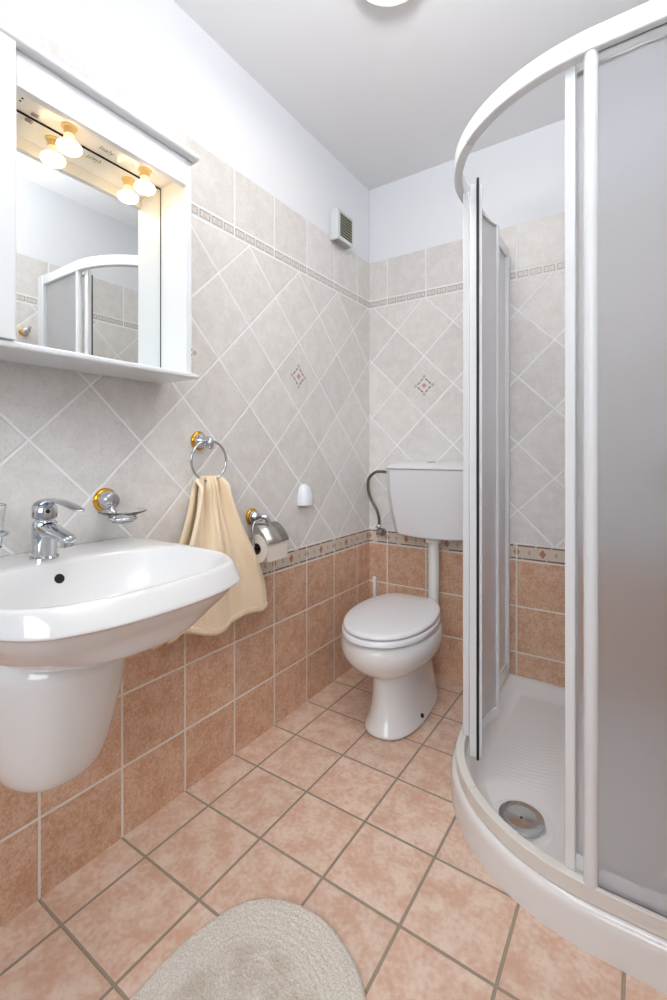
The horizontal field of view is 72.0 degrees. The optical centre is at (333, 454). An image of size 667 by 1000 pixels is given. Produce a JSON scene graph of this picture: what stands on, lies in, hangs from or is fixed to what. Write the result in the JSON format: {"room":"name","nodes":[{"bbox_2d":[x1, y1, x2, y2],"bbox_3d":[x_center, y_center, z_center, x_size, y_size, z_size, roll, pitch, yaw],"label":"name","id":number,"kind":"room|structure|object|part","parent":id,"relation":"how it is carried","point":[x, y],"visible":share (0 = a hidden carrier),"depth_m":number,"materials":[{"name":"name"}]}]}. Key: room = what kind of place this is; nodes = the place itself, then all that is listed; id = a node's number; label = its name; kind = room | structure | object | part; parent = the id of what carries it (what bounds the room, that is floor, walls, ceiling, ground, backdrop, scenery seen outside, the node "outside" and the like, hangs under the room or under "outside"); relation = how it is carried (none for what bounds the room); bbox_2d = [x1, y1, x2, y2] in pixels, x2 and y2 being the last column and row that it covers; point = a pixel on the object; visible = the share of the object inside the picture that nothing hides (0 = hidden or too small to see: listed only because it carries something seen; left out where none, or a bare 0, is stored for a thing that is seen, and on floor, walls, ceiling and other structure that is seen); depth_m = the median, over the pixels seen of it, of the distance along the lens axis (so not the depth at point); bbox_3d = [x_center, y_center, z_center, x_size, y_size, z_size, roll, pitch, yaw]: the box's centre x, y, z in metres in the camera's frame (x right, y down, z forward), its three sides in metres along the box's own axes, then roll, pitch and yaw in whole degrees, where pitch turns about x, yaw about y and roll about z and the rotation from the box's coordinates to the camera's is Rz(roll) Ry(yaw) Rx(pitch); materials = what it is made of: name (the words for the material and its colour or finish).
{"room":"bathroom","nodes":[
{"label":"bathroom","id":0,"kind":"room"},
{"bbox_2d":[0,0,368,927],"bbox_3d":[-0.518,-0.109,1.346,0.100,2.428,2.360,0,0,34],"label":"wall","id":1,"kind":"structure","parent":0,"point":[280,310],"depth_m":1.45,"materials":[{"name":"tile"}]},
{"bbox_2d":[0,530,8,536],"bbox_3d":[-0.689,0.124,0.892,0.120,0.071,0.083,0,0,34],"label":"holder","id":2,"kind":"object","parent":1,"relation":"attached to","point":[5,532],"visible":0.91,"depth_m":0.89,"materials":[{"name":"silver metal"}]},
{"bbox_2d":[0,503,5,547],"bbox_3d":[-0.673,0.141,0.881,0.073,0.085,0.073,0,0,34],"label":"glass tumbler","id":3,"kind":"object","parent":2,"relation":"in","point":[2,505],"visible":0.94,"depth_m":0.89,"materials":[{"name":"clear glass"}]},
{"bbox_2d":[0,658,125,792],"bbox_3d":[-0.566,0.531,0.957,0.249,0.311,0.278,0,0,34],"label":"pedestal","id":4,"kind":"object","parent":1,"relation":"attached to","point":[54,725],"visible":0.8,"depth_m":0.87,"materials":[{"name":"white ceramic"}]},
{"bbox_2d":[0,20,198,383],"bbox_3d":[-0.632,-0.495,0.938,0.164,0.594,0.766,0,0,34],"label":"upper cabinet","id":5,"kind":"object","parent":1,"relation":"attached to","point":[95,196],"visible":1,"depth_m":1.06,"materials":[{"name":"white wood"}]},
{"bbox_3d":[-0.687,-0.491,0.726,0.017,0.557,0.322,0,0,34],"label":"door","id":6,"kind":"part","parent":5,"relation":"part of","materials":[{"name":"white wood"}]},
{"bbox_2d":[16,91,34,108],"bbox_3d":[-0.636,-0.726,0.937,0.035,0.004,0.038,0,0,34],"label":"power socket","id":7,"kind":"object","parent":5,"relation":"attached to","point":[23,102],"depth_m":0.94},
{"bbox_2d":[31,112,38,118],"bbox_3d":[-0.639,-0.725,0.983,0.009,0.004,0.014,0,0,34],"label":"rocker switch","id":8,"kind":"object","parent":5,"relation":"attached to","point":[34,115],"depth_m":0.98,"materials":[{"name":"plastic"}]},
{"bbox_3d":[-0.587,-0.679,1.020,0.051,0.018,0.051,0,0,34],"label":"bulb","id":9,"kind":"part","parent":5,"relation":"part of","materials":[{"name":"white glass"}]},
{"bbox_2d":[61,122,77,135],"bbox_3d":[-0.587,-0.718,1.020,0.033,0.018,0.033,0,0,34],"label":"socket","id":10,"kind":"object","parent":5,"relation":"attached to","point":[69,129],"depth_m":1.01,"materials":[{"name":"gold metal"}]},
{"bbox_2d":[16,109,160,367],"bbox_3d":[-0.584,-0.469,1.096,0.007,0.515,0.392,0,0,34],"label":"mirror","id":11,"kind":"object","parent":5,"relation":"on","point":[88,244],"depth_m":1.08,"materials":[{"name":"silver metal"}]},
{"bbox_3d":[-0.633,-0.781,0.936,0.164,0.022,0.762,0,0,34],"label":"cornice","id":12,"kind":"part","parent":5,"relation":"part of","materials":[{"name":"white wood"}]},
{"bbox_2d":[138,166,151,176],"bbox_3d":[-0.483,-0.718,1.175,0.033,0.018,0.033,0,0,34],"label":"socket","id":13,"kind":"object","parent":5,"relation":"attached to","point":[143,171],"depth_m":1.17,"materials":[{"name":"gold metal"}]},
{"bbox_3d":[-0.483,-0.679,1.175,0.051,0.018,0.051,0,0,34],"label":"bulb","id":14,"kind":"part","parent":5,"relation":"part of","materials":[{"name":"white glass"}]},
{"bbox_3d":[-0.439,-0.491,1.245,0.142,0.558,0.018,0,0,34],"label":"panel","id":15,"kind":"part","parent":5,"relation":"part of","materials":[{"name":"white wood"}]},
{"bbox_2d":[93,488,146,523],"bbox_3d":[-0.524,0.126,1.126,0.133,0.082,0.108,0,0,34],"label":"soap dish","id":16,"kind":"object","parent":1,"relation":"attached to","point":[105,500],"visible":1,"depth_m":1.14,"materials":[{"name":"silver metal"}]},
{"bbox_3d":[-0.514,0.152,1.119,0.108,0.030,0.108,0,0,34],"label":"glass dish","id":17,"kind":"part","parent":16,"relation":"part of","materials":[{"name":"clear glass"}]},
{"bbox_2d":[0,537,240,671],"bbox_3d":[-0.461,0.295,0.886,0.503,0.160,0.480,0,0,34],"label":"washbasin","id":18,"kind":"object","parent":1,"relation":"attached to","point":[100,602],"visible":0.98,"depth_m":0.80,"materials":[{"name":"white ceramic"}]},
{"bbox_2d":[29,498,84,560],"bbox_3d":[-0.550,0.153,0.919,0.174,0.128,0.053,0,0,34],"label":"mixer tap","id":19,"kind":"object","parent":18,"relation":"on","point":[46,531],"visible":1,"depth_m":0.93,"materials":[{"name":"silver metal"}]},
{"bbox_3d":[-0.561,0.157,0.924,0.121,0.037,0.042,0,0,36],"label":"spout","id":20,"kind":"part","parent":19,"relation":"part of","materials":[{"name":"silver metal"}]},
{"bbox_3d":[-0.548,0.106,0.921,0.172,0.034,0.041,0,0,31],"label":"lever","id":21,"kind":"part","parent":19,"relation":"part of","materials":[{"name":"silver metal"}]},
{"bbox_2d":[190,431,226,481],"bbox_3d":[-0.386,0.007,1.394,0.064,0.156,0.142,0,0,34],"label":"towel ring","id":22,"kind":"object","parent":1,"relation":"attached to","point":[199,440],"visible":1,"depth_m":1.38,"materials":[{"name":"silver metal"}]},
{"bbox_3d":[-0.378,-0.034,1.384,0.040,0.040,0.021,0,0,34],"label":"ring arm","id":23,"kind":"part","parent":22,"relation":"part of","materials":[{"name":"silver metal"}]},
{"bbox_2d":[153,475,267,649],"bbox_3d":[-0.354,0.304,1.407,0.077,0.481,0.414,0,0,34],"label":"hand towel","id":24,"kind":"object","parent":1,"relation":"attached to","point":[212,522],"visible":0.58,"depth_m":1.41,"materials":[{"name":"beige fabric"}]},
{"bbox_2d":[246,508,288,549],"bbox_3d":[-0.236,0.255,1.575,0.111,0.133,0.129,0,0,34],"label":"toilet paper holder","id":25,"kind":"object","parent":1,"relation":"attached to","point":[273,531],"visible":0.94,"depth_m":1.57,"materials":[{"name":"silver metal"}]},
{"bbox_3d":[-0.240,0.222,1.581,0.053,0.035,0.022,0,0,11],"label":"holder arm","id":26,"kind":"part","parent":25,"relation":"part of","materials":[{"name":"silver metal"}]},
{"bbox_2d":[249,533,287,562],"bbox_3d":[-0.228,0.317,1.577,0.094,0.094,0.104,0,0,34],"label":"toilet paper roll","id":27,"kind":"object","parent":25,"relation":"hanging from","point":[279,550],"visible":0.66,"depth_m":1.53,"materials":[{"name":"paper"}]},
{"bbox_2d":[297,484,312,505],"bbox_3d":[-0.106,0.163,1.834,0.039,0.086,0.073,0,0,34],"label":"wall hook","id":28,"kind":"object","parent":1,"relation":"attached to","point":[305,495],"visible":1,"depth_m":1.81,"materials":[{"name":"white plastic"}]},
{"bbox_2d":[330,207,352,249],"bbox_3d":[0.038,-1.001,2.045,0.045,0.134,0.124,0,0,34],"label":"fan","id":29,"kind":"object","parent":1,"relation":"attached to","point":[341,224],"visible":1,"depth_m":2.01,"materials":[{"name":"white plastic"}]},
{"bbox_2d":[333,239,349,249],"bbox_3d":[0.037,-0.935,2.046,0.026,0.003,0.100,0,0,34],"label":"vent","id":30,"kind":"object","parent":29,"relation":"attached to","point":[343,243],"depth_m":2.04,"materials":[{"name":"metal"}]},
{"bbox_2d":[340,212,352,242],"bbox_3d":[0.057,-1.004,2.039,0.006,0.102,0.097,0,0,34],"label":"grille","id":31,"kind":"object","parent":29,"relation":"attached to","point":[346,222],"depth_m":2.04,"materials":[{"name":"grey plastic"}]},
{"bbox_2d":[0,667,666,999],"bbox_3d":[0.105,1.055,0.928,1.400,0.100,2.360,0,0,34],"label":"floor","id":32,"kind":"structure","parent":0,"point":[336,820],"depth_m":1.07,"materials":[{"name":"tile"}]},
{"bbox_2d":[130,898,365,999],"bbox_3d":[-0.196,0.996,0.725,0.438,0.016,0.641,0,0,34],"label":"bath mat","id":33,"kind":"object","parent":32,"relation":"on","point":[258,949],"visible":1,"depth_m":0.90,"materials":[{"name":"beige fabric"}]},
{"bbox_2d":[372,576,376,596],"bbox_3d":[0.192,0.789,2.146,0.096,0.433,0.096,0,0,34],"label":"toilet brush","id":34,"kind":"object","parent":32,"relation":"on","point":[374,578],"visible":0.21,"depth_m":2.14,"materials":[{"name":"white plastic"}]},
{"bbox_2d":[341,593,442,740],"bbox_3d":[0.238,0.808,1.805,0.358,0.394,0.556,0,0,29],"label":"toilet","id":35,"kind":"object","parent":32,"relation":"on","point":[393,639],"visible":1,"depth_m":1.65,"materials":[{"name":"white ceramic"}]},
{"bbox_3d":[0.226,0.648,1.783,0.340,0.020,0.506,0,0,29],"label":"seat","id":36,"kind":"part","parent":35,"relation":"part of","materials":[{"name":"white plastic"}]},
{"bbox_3d":[0.229,0.622,1.790,0.332,0.022,0.508,0,0,29],"label":"lid","id":37,"kind":"part","parent":35,"relation":"part of","materials":[{"name":"white plastic"}]},
{"bbox_2d":[451,673,666,994],"bbox_3d":[0.759,0.961,1.335,0.765,0.088,0.956,0,0,34],"label":"shower tray","id":38,"kind":"object","parent":32,"relation":"on","point":[520,770],"visible":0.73,"depth_m":1.20,"materials":[{"name":"white ceramic"}]},
{"bbox_2d":[454,0,666,939],"bbox_3d":[0.564,0.025,1.317,0.445,1.784,1.208,0,0,-5],"label":"shower enclosure","id":39,"kind":"object","parent":38,"relation":"on","point":[616,106],"visible":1,"depth_m":0.93,"materials":[{"name":"white metal"}]},
{"bbox_3d":[0.421,0.031,1.445,0.022,1.701,0.026,0,0,34],"label":"pane post","id":40,"kind":"part","parent":39,"relation":"part of","materials":[{"name":"white metal"}]},
{"bbox_3d":[0.510,-0.842,1.587,0.090,0.045,0.806,0,0,27],"label":"rail","id":41,"kind":"part","parent":39,"relation":"part of","materials":[{"name":"white metal"}]},
{"bbox_3d":[0.564,0.874,1.686,0.016,0.014,0.530,0,0,34],"label":"foot rail","id":42,"kind":"part","parent":39,"relation":"part of","materials":[{"name":"white metal"}]},
{"bbox_3d":[0.475,0.050,1.448,0.026,1.634,0.245,0,0,32],"label":"sliding door","id":43,"kind":"part","parent":39,"relation":"part of","materials":[{"name":"plastic"}]},
{"bbox_3d":[0.477,0.862,1.452,0.035,0.030,0.235,0,0,34],"label":"rail","id":44,"kind":"part","parent":39,"relation":"part of","materials":[{"name":"white metal"}]},
{"bbox_3d":[0.567,0.031,1.690,0.004,1.701,0.550,0,0,34],"label":"fixed pane","id":45,"kind":"part","parent":39,"relation":"part of","materials":[{"name":"plastic"}]},
{"bbox_3d":[0.540,-0.842,0.968,0.098,0.045,0.613,0,0,-43],"label":"rail","id":46,"kind":"part","parent":39,"relation":"part of","materials":[{"name":"white metal"}]},
{"bbox_3d":[0.615,0.862,0.909,0.244,0.030,0.030,0,0,32],"label":"rail","id":47,"kind":"part","parent":39,"relation":"part of","materials":[{"name":"white metal"}]},
{"bbox_3d":[0.612,0.030,0.912,0.255,1.674,0.022,0,0,33],"label":"sliding door","id":48,"kind":"part","parent":39,"relation":"part of","materials":[{"name":"plastic"}]},
{"bbox_3d":[0.528,0.031,0.942,0.027,1.702,0.027,0,0,34],"label":"pane post","id":49,"kind":"part","parent":39,"relation":"part of","materials":[{"name":"white metal"}]},
{"bbox_3d":[0.673,0.031,0.847,0.335,1.701,0.004,0,0,34],"label":"fixed pane","id":50,"kind":"part","parent":39,"relation":"part of","materials":[{"name":"plastic"}]},
{"bbox_2d":[173,0,650,190],"bbox_3d":[0.105,-1.373,0.928,1.600,0.100,2.560,0,0,34],"label":"ceiling","id":51,"kind":"structure","parent":0,"point":[392,93],"depth_m":1.54,"materials":[{"name":"paint"}]},
{"bbox_2d":[365,0,407,6],"bbox_3d":[0.153,-1.290,1.215,0.250,0.066,0.250,0,0,34],"label":"ceiling lamp","id":52,"kind":"object","parent":51,"relation":"attached to","point":[386,3],"visible":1,"depth_m":1.29,"materials":[{"name":"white glass"}]},
{"bbox_2d":[369,119,564,686],"bbox_3d":[0.790,-0.109,1.950,1.600,2.428,0.100,0,0,34],"label":"wall","id":53,"kind":"structure","parent":0,"point":[416,220],"depth_m":2.04,"materials":[{"name":"tile"}]},
{"bbox_2d":[376,528,385,535],"bbox_3d":[0.229,0.380,2.230,0.057,0.046,0.057,0,0,34],"label":"angle valve","id":54,"kind":"object","parent":53,"relation":"attached to","point":[380,531],"visible":0.99,"depth_m":2.21,"materials":[{"name":"silver metal"}]},
{"bbox_2d":[367,470,385,527],"bbox_3d":[0.226,0.216,2.203,0.049,0.281,0.150,0,0,-45],"label":"supply hose","id":55,"kind":"object","parent":54,"relation":"attached to","point":[376,471],"visible":0.96,"depth_m":2.23,"materials":[{"name":"metal"}]},
{"bbox_2d":[385,461,462,540],"bbox_3d":[0.438,0.197,2.010,0.420,0.333,0.188,0,0,34],"label":"toilet cistern","id":56,"kind":"object","parent":53,"relation":"attached to","point":[425,498],"visible":0.83,"depth_m":1.94,"materials":[{"name":"white ceramic"}]},
{"bbox_3d":[0.438,0.048,2.010,0.420,0.034,0.188,0,0,34],"label":"lid","id":57,"kind":"part","parent":56,"relation":"part of","materials":[{"name":"white ceramic"}]},
{"bbox_2d":[426,539,440,602],"bbox_3d":[0.434,0.535,2.004,0.066,0.345,0.088,0,0,34],"label":"pipe","id":58,"kind":"object","parent":56,"relation":"attached to","point":[433,545],"visible":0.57,"depth_m":1.99,"materials":[{"name":"white plastic"}]}
]}

